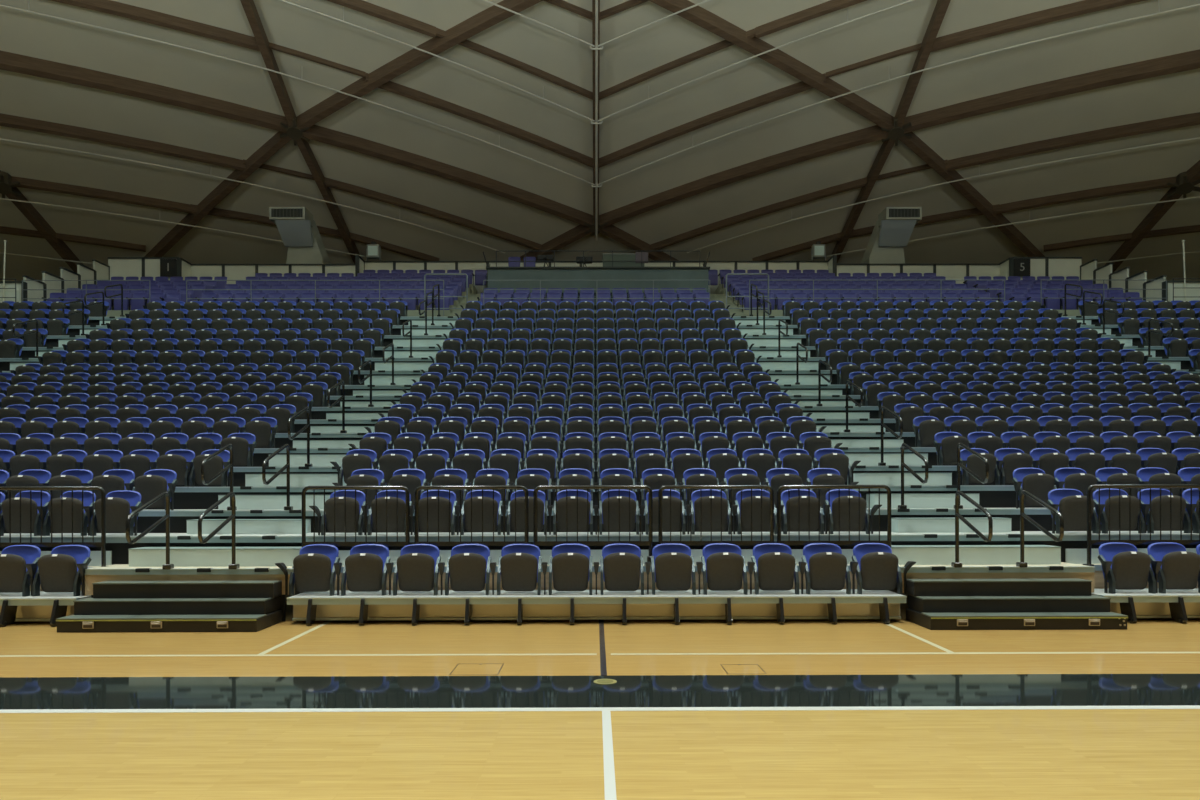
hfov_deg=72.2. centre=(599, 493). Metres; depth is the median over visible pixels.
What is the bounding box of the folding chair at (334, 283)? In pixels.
[327,281,339,287]
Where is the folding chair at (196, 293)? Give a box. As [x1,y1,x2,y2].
[192,284,205,299]
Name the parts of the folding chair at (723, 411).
backrest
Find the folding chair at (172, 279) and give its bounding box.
[170,277,182,283]
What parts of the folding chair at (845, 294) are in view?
backrest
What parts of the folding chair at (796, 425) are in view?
backrest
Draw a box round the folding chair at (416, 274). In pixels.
[415,273,426,279]
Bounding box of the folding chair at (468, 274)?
[458,273,469,287]
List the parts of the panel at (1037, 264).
post, cap rail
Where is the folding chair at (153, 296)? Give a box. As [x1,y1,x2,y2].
[143,293,163,305]
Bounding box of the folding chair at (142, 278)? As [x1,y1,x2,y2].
[140,277,152,284]
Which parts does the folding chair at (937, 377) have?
backrest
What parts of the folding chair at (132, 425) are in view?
armrest, backrest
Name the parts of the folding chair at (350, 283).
backrest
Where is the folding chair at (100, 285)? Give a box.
[97,284,110,291]
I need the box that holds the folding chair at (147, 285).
[145,284,158,292]
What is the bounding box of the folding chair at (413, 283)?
[404,281,416,287]
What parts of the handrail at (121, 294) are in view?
post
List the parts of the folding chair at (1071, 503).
armrest post, armrest, backrest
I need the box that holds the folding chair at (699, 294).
[694,292,708,305]
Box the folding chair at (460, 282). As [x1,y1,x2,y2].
[450,280,462,295]
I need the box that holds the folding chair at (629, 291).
[627,288,641,301]
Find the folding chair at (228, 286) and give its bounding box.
[225,284,238,292]
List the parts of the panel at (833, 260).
post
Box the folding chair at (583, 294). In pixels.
[578,292,593,302]
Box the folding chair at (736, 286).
[733,284,747,301]
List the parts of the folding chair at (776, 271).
backrest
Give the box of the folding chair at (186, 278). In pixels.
[185,277,197,283]
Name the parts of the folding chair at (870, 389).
backrest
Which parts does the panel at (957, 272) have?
cap rail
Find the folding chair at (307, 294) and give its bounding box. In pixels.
[296,292,314,302]
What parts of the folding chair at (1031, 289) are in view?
backrest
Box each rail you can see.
[0,279,15,301]
[22,280,149,301]
[186,280,443,316]
[483,280,709,304]
[496,251,699,266]
[749,280,1004,314]
[1041,280,1166,304]
[1173,278,1199,300]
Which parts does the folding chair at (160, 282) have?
backrest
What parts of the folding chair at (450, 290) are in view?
backrest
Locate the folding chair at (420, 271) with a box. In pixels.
[419,270,430,275]
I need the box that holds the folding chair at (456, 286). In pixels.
[445,284,458,299]
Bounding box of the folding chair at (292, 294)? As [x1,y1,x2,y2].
[279,292,298,303]
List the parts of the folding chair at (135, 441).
armrest, backrest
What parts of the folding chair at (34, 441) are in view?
armrest, backrest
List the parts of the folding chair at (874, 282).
backrest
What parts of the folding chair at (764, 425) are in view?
backrest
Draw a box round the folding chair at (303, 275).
[298,273,310,279]
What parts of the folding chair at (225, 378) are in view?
backrest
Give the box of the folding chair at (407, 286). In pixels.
[399,284,411,291]
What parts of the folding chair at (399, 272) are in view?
backrest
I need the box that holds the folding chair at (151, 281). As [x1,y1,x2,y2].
[143,280,155,288]
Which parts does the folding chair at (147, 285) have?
backrest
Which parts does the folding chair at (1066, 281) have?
backrest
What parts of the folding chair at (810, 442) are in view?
armrest, backrest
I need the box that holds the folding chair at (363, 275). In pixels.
[357,273,369,279]
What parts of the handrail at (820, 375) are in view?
post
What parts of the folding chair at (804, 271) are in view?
backrest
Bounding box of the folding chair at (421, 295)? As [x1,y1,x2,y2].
[415,292,431,309]
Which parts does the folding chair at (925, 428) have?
armrest, backrest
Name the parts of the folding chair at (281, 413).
backrest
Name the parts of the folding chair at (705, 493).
armrest, armrest post, backrest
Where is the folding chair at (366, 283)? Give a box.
[359,281,371,287]
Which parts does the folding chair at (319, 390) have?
backrest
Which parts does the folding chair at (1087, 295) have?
backrest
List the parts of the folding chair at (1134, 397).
backrest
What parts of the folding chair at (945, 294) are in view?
backrest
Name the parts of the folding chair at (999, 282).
backrest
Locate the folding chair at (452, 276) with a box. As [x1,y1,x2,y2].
[443,273,455,279]
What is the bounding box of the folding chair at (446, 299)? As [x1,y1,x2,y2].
[434,292,449,309]
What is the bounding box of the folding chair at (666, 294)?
[661,292,676,309]
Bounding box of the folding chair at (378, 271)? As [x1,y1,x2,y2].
[377,270,388,275]
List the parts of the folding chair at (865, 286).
backrest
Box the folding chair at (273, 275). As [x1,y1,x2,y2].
[270,273,281,279]
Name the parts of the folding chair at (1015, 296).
backrest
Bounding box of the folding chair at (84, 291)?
[81,288,96,297]
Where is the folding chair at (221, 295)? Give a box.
[212,293,232,302]
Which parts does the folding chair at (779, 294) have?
backrest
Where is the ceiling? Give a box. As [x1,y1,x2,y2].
[0,0,1199,281]
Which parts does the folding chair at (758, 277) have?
backrest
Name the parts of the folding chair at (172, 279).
backrest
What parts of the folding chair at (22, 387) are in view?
backrest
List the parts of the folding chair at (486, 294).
backrest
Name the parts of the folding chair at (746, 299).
backrest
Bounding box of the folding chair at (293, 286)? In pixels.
[288,284,300,291]
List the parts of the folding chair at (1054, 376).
backrest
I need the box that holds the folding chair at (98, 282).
[96,281,109,288]
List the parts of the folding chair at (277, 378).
backrest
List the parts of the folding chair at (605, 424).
backrest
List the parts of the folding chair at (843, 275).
backrest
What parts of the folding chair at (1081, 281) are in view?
backrest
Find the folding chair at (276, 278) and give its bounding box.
[275,277,287,283]
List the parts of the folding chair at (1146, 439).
armrest, backrest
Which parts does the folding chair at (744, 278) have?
backrest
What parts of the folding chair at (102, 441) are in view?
armrest, backrest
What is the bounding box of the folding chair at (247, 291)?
[246,288,259,300]
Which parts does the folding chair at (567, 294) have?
backrest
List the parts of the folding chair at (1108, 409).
backrest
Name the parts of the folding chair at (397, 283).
backrest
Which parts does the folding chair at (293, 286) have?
backrest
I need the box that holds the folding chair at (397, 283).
[389,281,401,287]
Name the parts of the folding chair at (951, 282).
backrest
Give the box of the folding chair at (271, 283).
[266,281,278,287]
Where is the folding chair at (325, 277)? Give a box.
[320,276,331,283]
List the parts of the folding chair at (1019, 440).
armrest, backrest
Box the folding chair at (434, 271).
[433,270,444,276]
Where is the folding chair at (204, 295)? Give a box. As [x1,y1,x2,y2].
[195,293,215,302]
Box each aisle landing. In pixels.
[85,546,301,620]
[891,545,1094,592]
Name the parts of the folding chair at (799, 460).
armrest, backrest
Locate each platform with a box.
[0,350,1192,370]
[0,362,1199,384]
[0,517,1198,563]
[0,588,1199,626]
[4,493,1192,532]
[19,339,1186,357]
[25,329,1161,346]
[66,320,1138,334]
[87,316,1099,324]
[90,473,1094,509]
[133,453,1055,486]
[233,439,956,466]
[255,425,934,447]
[287,412,895,432]
[306,401,894,418]
[321,390,863,406]
[340,375,1199,395]
[486,267,709,304]
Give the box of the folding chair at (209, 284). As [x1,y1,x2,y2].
[203,281,216,292]
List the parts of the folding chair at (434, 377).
backrest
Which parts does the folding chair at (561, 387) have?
backrest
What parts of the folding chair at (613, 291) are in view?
backrest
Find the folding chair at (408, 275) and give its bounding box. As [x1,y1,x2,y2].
[400,273,412,279]
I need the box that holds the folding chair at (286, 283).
[281,281,294,287]
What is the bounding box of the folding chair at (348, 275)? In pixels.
[341,273,353,279]
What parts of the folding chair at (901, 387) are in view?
backrest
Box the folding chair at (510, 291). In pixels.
[500,288,513,300]
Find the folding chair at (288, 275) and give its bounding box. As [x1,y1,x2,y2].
[284,273,296,279]
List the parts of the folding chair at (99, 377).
backrest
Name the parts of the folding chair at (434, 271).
backrest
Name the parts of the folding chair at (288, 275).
backrest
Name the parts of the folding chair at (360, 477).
backrest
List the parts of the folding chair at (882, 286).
backrest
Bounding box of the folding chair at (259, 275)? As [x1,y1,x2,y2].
[255,273,267,279]
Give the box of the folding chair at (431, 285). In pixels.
[430,284,442,291]
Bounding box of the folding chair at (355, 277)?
[351,276,362,283]
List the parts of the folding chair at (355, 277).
backrest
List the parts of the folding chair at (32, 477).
backrest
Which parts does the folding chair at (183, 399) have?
backrest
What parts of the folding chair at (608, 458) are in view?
armrest, backrest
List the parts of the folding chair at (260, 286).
backrest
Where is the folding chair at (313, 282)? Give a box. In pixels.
[312,281,324,287]
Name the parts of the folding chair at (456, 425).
backrest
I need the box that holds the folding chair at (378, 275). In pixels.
[372,273,383,279]
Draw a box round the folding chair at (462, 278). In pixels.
[454,276,465,291]
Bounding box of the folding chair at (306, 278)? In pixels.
[305,276,317,283]
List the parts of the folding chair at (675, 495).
armrest, armrest post, backrest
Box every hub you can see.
[0,171,20,197]
[279,117,309,145]
[584,215,607,233]
[881,117,911,145]
[1167,172,1199,197]
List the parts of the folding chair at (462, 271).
backrest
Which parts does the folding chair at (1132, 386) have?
backrest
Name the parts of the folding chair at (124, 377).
backrest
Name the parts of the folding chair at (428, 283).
backrest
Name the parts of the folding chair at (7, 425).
backrest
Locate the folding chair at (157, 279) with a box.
[155,277,167,283]
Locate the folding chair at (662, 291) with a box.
[659,288,673,300]
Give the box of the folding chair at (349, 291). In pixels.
[344,288,357,302]
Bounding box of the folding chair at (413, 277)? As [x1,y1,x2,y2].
[410,276,421,283]
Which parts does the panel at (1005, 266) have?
post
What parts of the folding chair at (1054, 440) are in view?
armrest, backrest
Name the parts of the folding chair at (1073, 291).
backrest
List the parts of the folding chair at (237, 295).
backrest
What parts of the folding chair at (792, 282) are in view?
backrest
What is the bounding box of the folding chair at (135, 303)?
[126,293,147,309]
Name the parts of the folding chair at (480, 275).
backrest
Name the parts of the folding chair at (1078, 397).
backrest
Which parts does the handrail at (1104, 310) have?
post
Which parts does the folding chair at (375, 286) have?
backrest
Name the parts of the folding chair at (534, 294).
backrest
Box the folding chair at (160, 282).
[158,280,170,287]
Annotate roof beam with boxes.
[0,50,287,132]
[5,187,82,272]
[144,131,291,256]
[240,0,295,126]
[296,138,360,263]
[297,0,542,128]
[302,125,591,227]
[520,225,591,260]
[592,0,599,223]
[600,125,888,227]
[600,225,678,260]
[649,0,893,129]
[830,139,894,262]
[895,0,950,127]
[899,132,1044,256]
[903,49,1199,132]
[1105,187,1181,272]
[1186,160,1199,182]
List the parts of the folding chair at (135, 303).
backrest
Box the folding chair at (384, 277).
[380,276,392,283]
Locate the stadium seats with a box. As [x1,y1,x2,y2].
[0,300,1199,555]
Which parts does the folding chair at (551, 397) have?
backrest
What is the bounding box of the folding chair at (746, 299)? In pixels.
[741,292,756,310]
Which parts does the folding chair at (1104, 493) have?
armrest, backrest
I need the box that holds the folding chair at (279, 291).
[278,288,291,297]
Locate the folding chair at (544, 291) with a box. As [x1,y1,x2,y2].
[529,288,545,300]
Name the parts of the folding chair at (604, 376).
backrest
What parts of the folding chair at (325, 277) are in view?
backrest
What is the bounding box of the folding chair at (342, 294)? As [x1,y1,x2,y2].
[331,292,350,304]
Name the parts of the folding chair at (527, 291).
backrest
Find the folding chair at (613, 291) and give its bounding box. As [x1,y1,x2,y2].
[611,288,625,296]
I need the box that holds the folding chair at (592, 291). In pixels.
[578,288,593,295]
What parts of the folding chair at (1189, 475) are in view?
armrest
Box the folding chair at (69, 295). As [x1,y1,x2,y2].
[59,293,80,301]
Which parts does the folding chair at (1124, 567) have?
armrest post, armrest, backrest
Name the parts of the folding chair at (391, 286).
backrest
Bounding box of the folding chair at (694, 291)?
[692,288,705,300]
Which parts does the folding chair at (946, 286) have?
backrest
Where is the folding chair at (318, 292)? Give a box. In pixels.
[310,288,323,302]
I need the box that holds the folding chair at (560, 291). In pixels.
[546,288,561,300]
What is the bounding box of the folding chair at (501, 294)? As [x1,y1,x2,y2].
[494,292,510,305]
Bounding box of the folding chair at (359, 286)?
[352,284,364,291]
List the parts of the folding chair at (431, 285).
backrest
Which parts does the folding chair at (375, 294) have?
backrest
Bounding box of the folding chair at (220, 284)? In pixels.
[214,277,226,287]
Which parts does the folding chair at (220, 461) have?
armrest, backrest, armrest, armrest post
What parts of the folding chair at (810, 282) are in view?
backrest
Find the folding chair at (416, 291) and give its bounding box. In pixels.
[409,288,422,304]
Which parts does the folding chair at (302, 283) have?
backrest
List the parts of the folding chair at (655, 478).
backrest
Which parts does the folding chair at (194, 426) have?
armrest, backrest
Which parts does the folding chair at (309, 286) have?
backrest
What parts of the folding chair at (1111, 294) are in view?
backrest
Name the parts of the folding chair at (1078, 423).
armrest, backrest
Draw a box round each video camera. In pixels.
[537,255,553,266]
[576,256,592,266]
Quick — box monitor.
[635,252,647,262]
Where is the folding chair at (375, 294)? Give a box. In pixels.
[365,292,383,304]
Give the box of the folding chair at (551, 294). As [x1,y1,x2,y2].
[544,292,560,309]
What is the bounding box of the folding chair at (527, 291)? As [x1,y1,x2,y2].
[513,288,529,300]
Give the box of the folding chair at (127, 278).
[125,277,138,283]
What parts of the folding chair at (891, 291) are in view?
backrest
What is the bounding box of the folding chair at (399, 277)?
[395,276,407,283]
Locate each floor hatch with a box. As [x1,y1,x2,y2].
[449,664,503,674]
[720,664,766,673]
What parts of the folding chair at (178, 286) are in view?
backrest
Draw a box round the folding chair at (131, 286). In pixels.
[129,284,142,292]
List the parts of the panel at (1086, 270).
cap rail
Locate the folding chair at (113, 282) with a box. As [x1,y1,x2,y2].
[111,281,125,288]
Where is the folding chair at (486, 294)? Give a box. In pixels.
[477,292,494,304]
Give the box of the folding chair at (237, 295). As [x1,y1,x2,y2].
[229,293,249,302]
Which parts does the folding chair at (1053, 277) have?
backrest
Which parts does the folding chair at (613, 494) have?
armrest, armrest post, backrest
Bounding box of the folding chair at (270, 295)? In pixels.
[263,292,282,302]
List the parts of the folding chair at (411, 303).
backrest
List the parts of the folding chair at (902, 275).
backrest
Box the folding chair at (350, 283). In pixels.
[344,281,356,287]
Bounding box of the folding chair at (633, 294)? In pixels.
[627,292,643,304]
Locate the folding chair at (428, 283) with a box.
[419,281,432,287]
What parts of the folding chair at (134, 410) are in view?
backrest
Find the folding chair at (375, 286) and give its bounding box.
[367,284,380,291]
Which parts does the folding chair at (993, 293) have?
backrest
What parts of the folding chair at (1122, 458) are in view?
armrest, backrest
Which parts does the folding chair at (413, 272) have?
backrest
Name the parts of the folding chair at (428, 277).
backrest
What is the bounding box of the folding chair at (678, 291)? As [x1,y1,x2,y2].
[676,288,689,300]
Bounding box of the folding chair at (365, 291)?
[360,288,373,301]
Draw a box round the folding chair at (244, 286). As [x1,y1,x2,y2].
[241,284,253,292]
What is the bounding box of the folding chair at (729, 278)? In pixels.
[725,276,738,291]
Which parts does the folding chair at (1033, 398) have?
backrest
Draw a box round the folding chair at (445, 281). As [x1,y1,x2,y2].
[435,280,447,287]
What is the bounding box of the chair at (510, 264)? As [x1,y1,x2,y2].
[508,257,519,266]
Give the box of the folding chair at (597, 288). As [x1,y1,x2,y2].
[594,288,609,295]
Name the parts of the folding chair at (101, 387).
backrest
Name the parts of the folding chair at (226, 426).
armrest, backrest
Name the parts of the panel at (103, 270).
cap rail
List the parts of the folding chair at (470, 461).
armrest, backrest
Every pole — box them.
[2,240,6,301]
[1182,240,1185,300]
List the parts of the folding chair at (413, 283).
backrest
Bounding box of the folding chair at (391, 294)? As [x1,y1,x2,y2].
[382,292,400,307]
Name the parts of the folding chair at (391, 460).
armrest, backrest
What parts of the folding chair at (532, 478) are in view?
backrest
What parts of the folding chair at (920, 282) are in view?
backrest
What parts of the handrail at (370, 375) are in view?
post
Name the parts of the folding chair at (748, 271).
backrest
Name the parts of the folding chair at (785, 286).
backrest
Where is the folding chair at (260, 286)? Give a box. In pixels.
[256,284,269,292]
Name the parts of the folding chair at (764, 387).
backrest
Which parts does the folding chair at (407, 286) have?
backrest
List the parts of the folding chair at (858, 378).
backrest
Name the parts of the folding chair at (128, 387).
backrest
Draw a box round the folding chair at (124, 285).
[113,284,126,292]
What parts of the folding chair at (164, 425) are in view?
armrest, backrest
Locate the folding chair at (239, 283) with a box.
[236,281,248,287]
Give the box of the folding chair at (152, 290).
[147,288,160,302]
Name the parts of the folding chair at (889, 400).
backrest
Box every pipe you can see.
[0,0,594,184]
[0,138,504,253]
[0,198,364,256]
[0,252,92,263]
[279,0,594,121]
[482,0,594,46]
[598,0,709,46]
[598,0,914,121]
[598,0,1199,184]
[687,137,1199,253]
[827,197,1199,256]
[1097,251,1199,263]
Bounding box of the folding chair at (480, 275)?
[472,270,486,284]
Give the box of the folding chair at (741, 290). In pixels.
[737,288,748,304]
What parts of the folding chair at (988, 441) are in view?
armrest, backrest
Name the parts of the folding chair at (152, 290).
backrest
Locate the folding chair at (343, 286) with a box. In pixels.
[336,284,349,291]
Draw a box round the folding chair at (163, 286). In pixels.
[160,284,173,292]
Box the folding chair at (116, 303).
[112,293,130,309]
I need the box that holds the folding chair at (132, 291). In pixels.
[130,288,144,304]
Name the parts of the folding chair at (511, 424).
backrest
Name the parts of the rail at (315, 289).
rail, rail, rail, post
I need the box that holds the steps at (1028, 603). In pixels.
[906,578,1127,629]
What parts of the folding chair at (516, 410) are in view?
backrest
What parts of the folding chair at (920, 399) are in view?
backrest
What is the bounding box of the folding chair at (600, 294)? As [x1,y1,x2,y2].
[594,292,610,301]
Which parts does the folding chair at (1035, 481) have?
armrest post, armrest, backrest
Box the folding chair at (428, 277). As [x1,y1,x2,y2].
[426,276,436,283]
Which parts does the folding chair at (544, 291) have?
backrest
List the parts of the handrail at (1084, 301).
post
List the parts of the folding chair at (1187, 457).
armrest, backrest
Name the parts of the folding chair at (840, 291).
backrest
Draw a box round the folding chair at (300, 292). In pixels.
[294,288,307,301]
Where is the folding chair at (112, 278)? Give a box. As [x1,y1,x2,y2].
[110,277,123,284]
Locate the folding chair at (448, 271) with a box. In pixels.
[447,270,458,275]
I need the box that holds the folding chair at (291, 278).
[290,277,302,283]
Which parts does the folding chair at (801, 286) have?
backrest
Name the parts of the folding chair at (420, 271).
backrest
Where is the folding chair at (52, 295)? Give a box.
[42,293,64,301]
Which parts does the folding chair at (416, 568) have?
armrest, armrest post, backrest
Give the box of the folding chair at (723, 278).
[721,273,734,287]
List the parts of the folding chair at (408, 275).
backrest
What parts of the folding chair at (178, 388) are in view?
backrest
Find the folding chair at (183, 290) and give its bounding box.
[179,288,193,302]
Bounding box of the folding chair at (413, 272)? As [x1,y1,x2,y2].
[405,270,416,275]
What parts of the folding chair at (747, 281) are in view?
backrest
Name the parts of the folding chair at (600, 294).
backrest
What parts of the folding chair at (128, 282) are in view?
backrest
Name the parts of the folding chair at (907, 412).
backrest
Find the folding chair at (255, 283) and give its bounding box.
[251,281,263,287]
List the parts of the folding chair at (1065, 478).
armrest, backrest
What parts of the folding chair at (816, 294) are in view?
backrest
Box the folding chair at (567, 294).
[561,292,577,304]
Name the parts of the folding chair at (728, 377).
backrest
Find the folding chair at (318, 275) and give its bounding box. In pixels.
[313,273,324,279]
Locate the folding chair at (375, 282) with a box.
[374,281,386,287]
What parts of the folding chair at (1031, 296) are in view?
backrest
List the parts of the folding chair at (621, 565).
armrest, backrest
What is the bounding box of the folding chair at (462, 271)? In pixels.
[461,270,472,283]
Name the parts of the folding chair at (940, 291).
backrest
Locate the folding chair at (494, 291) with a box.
[484,288,497,300]
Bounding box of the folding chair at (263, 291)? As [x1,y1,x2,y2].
[262,288,275,300]
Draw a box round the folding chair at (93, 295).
[75,293,97,301]
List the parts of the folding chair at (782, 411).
backrest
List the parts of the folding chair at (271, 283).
backrest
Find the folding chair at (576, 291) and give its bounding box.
[562,288,577,303]
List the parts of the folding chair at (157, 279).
backrest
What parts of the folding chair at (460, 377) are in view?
backrest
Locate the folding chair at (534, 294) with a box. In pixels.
[527,292,543,304]
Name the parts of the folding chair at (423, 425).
backrest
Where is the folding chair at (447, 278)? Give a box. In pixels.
[439,276,451,283]
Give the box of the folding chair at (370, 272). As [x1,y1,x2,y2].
[363,270,375,275]
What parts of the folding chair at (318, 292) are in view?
backrest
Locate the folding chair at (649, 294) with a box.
[644,292,659,305]
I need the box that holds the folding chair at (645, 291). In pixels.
[643,288,657,300]
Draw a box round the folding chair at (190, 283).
[188,281,201,287]
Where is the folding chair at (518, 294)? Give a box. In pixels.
[511,292,527,305]
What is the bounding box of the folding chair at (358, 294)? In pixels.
[348,292,367,306]
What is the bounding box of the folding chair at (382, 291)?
[377,288,389,300]
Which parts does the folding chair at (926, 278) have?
backrest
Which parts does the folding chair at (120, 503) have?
armrest, armrest post, backrest, armrest, armrest post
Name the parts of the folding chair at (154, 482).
armrest, backrest, armrest, armrest post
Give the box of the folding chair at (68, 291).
[64,288,80,297]
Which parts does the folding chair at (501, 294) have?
backrest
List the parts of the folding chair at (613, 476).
backrest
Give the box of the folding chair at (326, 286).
[319,284,332,291]
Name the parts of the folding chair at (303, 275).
backrest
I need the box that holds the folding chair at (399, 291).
[393,288,406,300]
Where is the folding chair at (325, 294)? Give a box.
[317,292,333,301]
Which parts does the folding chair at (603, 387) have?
backrest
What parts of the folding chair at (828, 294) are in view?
backrest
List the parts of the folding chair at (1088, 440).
armrest, backrest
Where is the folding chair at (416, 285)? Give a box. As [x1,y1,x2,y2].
[414,284,427,291]
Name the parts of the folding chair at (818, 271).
backrest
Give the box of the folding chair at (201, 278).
[200,277,212,283]
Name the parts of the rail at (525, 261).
rail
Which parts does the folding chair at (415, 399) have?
backrest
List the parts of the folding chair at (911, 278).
backrest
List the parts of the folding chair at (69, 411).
backrest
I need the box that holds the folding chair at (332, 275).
[327,273,339,279]
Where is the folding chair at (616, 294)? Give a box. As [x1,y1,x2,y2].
[611,292,626,304]
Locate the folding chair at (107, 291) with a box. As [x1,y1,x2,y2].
[97,288,112,297]
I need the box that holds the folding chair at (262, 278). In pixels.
[261,277,272,283]
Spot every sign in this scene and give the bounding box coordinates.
[160,259,176,276]
[1014,259,1029,275]
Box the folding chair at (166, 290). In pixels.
[163,288,177,298]
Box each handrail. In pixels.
[12,320,37,357]
[62,300,84,334]
[84,291,105,324]
[104,284,124,316]
[126,492,173,569]
[198,492,239,568]
[201,444,236,509]
[262,444,292,509]
[288,407,312,466]
[327,381,346,432]
[358,360,373,406]
[382,343,395,384]
[402,319,412,357]
[419,300,427,334]
[426,291,434,324]
[433,284,440,316]
[749,284,757,315]
[755,291,763,324]
[762,300,770,334]
[777,319,787,356]
[795,343,807,384]
[817,360,831,405]
[844,380,862,431]
[878,406,902,465]
[898,443,927,508]
[951,490,992,567]
[954,443,988,508]
[1016,490,1063,566]
[1063,284,1082,315]
[1081,291,1102,324]
[1102,300,1123,334]
[1148,319,1173,356]
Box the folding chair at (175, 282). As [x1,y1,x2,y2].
[173,280,185,287]
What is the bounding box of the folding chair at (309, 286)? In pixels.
[303,284,316,291]
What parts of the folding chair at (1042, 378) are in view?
backrest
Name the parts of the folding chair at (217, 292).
backrest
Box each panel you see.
[0,281,26,301]
[0,486,106,566]
[22,276,46,301]
[42,271,63,297]
[59,267,80,292]
[76,263,96,288]
[92,259,109,279]
[108,257,144,279]
[143,257,179,279]
[180,258,190,279]
[191,264,224,279]
[223,264,257,283]
[258,264,291,276]
[291,264,324,276]
[302,486,409,546]
[325,264,357,275]
[355,255,364,275]
[364,261,392,272]
[393,261,424,272]
[414,485,528,545]
[424,261,456,272]
[455,261,487,293]
[486,261,507,287]
[520,262,547,266]
[533,485,652,561]
[548,262,579,266]
[580,262,602,266]
[644,262,672,266]
[658,485,773,545]
[673,261,704,266]
[704,261,734,293]
[735,261,765,272]
[766,261,797,272]
[777,485,890,547]
[796,261,827,272]
[827,255,836,272]
[834,264,866,275]
[867,264,901,275]
[900,264,934,275]
[933,264,966,283]
[966,264,999,279]
[999,257,1010,279]
[1011,257,1045,279]
[1045,257,1081,280]
[1080,259,1096,279]
[1083,484,1199,565]
[1093,263,1112,288]
[1109,267,1129,292]
[1125,271,1147,300]
[1143,275,1166,301]
[1162,281,1199,301]
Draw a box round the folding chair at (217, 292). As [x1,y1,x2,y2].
[214,288,227,300]
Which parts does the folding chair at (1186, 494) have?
armrest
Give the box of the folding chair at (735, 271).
[733,270,744,275]
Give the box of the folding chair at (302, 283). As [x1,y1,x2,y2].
[296,281,309,287]
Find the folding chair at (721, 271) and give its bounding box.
[718,270,731,283]
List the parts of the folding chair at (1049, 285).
backrest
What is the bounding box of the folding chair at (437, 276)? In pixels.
[429,273,440,279]
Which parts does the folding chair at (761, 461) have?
armrest, backrest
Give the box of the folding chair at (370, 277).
[365,276,377,283]
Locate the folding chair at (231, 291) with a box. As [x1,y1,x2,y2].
[230,288,243,297]
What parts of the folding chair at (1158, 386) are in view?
backrest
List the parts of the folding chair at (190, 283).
backrest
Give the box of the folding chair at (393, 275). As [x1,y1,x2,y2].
[386,273,397,279]
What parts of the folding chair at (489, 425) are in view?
backrest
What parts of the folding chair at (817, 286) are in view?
backrest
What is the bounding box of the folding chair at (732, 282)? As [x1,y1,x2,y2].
[729,280,742,295]
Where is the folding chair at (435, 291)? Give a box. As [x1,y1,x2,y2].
[426,288,437,304]
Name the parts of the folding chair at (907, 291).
backrest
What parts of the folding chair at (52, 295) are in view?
backrest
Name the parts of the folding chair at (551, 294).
backrest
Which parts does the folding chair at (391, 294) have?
backrest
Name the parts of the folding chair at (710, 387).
backrest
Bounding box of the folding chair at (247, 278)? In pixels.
[246,277,258,283]
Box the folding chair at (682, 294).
[677,292,693,304]
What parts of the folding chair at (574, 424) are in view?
backrest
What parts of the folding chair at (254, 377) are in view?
backrest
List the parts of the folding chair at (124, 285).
backrest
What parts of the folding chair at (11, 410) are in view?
backrest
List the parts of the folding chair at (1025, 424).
armrest, backrest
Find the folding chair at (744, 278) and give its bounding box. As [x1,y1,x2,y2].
[741,276,753,283]
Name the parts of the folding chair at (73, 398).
backrest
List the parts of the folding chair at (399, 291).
backrest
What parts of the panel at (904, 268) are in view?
cap rail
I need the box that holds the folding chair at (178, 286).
[176,284,189,292]
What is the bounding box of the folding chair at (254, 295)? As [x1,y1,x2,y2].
[246,293,265,303]
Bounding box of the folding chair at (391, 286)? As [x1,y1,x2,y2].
[383,284,396,291]
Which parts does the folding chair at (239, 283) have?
backrest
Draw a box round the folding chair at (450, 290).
[441,288,454,304]
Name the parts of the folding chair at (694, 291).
backrest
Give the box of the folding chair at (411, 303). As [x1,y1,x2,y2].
[399,292,416,309]
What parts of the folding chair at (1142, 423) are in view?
armrest, backrest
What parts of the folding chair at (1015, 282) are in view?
backrest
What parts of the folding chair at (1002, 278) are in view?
backrest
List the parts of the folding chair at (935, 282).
backrest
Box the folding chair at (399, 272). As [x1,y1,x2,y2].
[391,270,402,275]
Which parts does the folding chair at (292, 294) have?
backrest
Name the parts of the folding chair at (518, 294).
backrest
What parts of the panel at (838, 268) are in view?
post, cap rail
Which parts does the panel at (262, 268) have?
cap rail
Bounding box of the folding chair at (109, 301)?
[92,293,113,309]
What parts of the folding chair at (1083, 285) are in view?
backrest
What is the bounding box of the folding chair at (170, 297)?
[160,293,180,302]
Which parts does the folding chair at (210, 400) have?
backrest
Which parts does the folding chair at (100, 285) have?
backrest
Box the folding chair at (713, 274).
[709,270,717,284]
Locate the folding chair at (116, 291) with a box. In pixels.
[114,288,128,297]
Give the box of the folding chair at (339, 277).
[334,276,346,283]
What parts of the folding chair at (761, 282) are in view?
backrest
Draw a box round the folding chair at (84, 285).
[80,284,95,292]
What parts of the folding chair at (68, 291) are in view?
backrest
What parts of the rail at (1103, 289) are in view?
rail, rail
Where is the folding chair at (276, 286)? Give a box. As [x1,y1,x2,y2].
[272,284,285,292]
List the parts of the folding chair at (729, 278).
backrest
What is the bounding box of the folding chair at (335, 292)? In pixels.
[328,288,341,301]
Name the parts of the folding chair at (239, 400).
backrest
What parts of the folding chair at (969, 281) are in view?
backrest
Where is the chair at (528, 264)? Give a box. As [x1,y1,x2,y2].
[523,257,535,266]
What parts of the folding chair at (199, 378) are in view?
backrest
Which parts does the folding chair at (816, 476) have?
backrest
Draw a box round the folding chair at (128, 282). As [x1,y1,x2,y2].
[127,281,140,288]
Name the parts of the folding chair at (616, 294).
backrest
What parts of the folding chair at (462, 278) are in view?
backrest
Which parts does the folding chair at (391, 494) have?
armrest, backrest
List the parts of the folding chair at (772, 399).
backrest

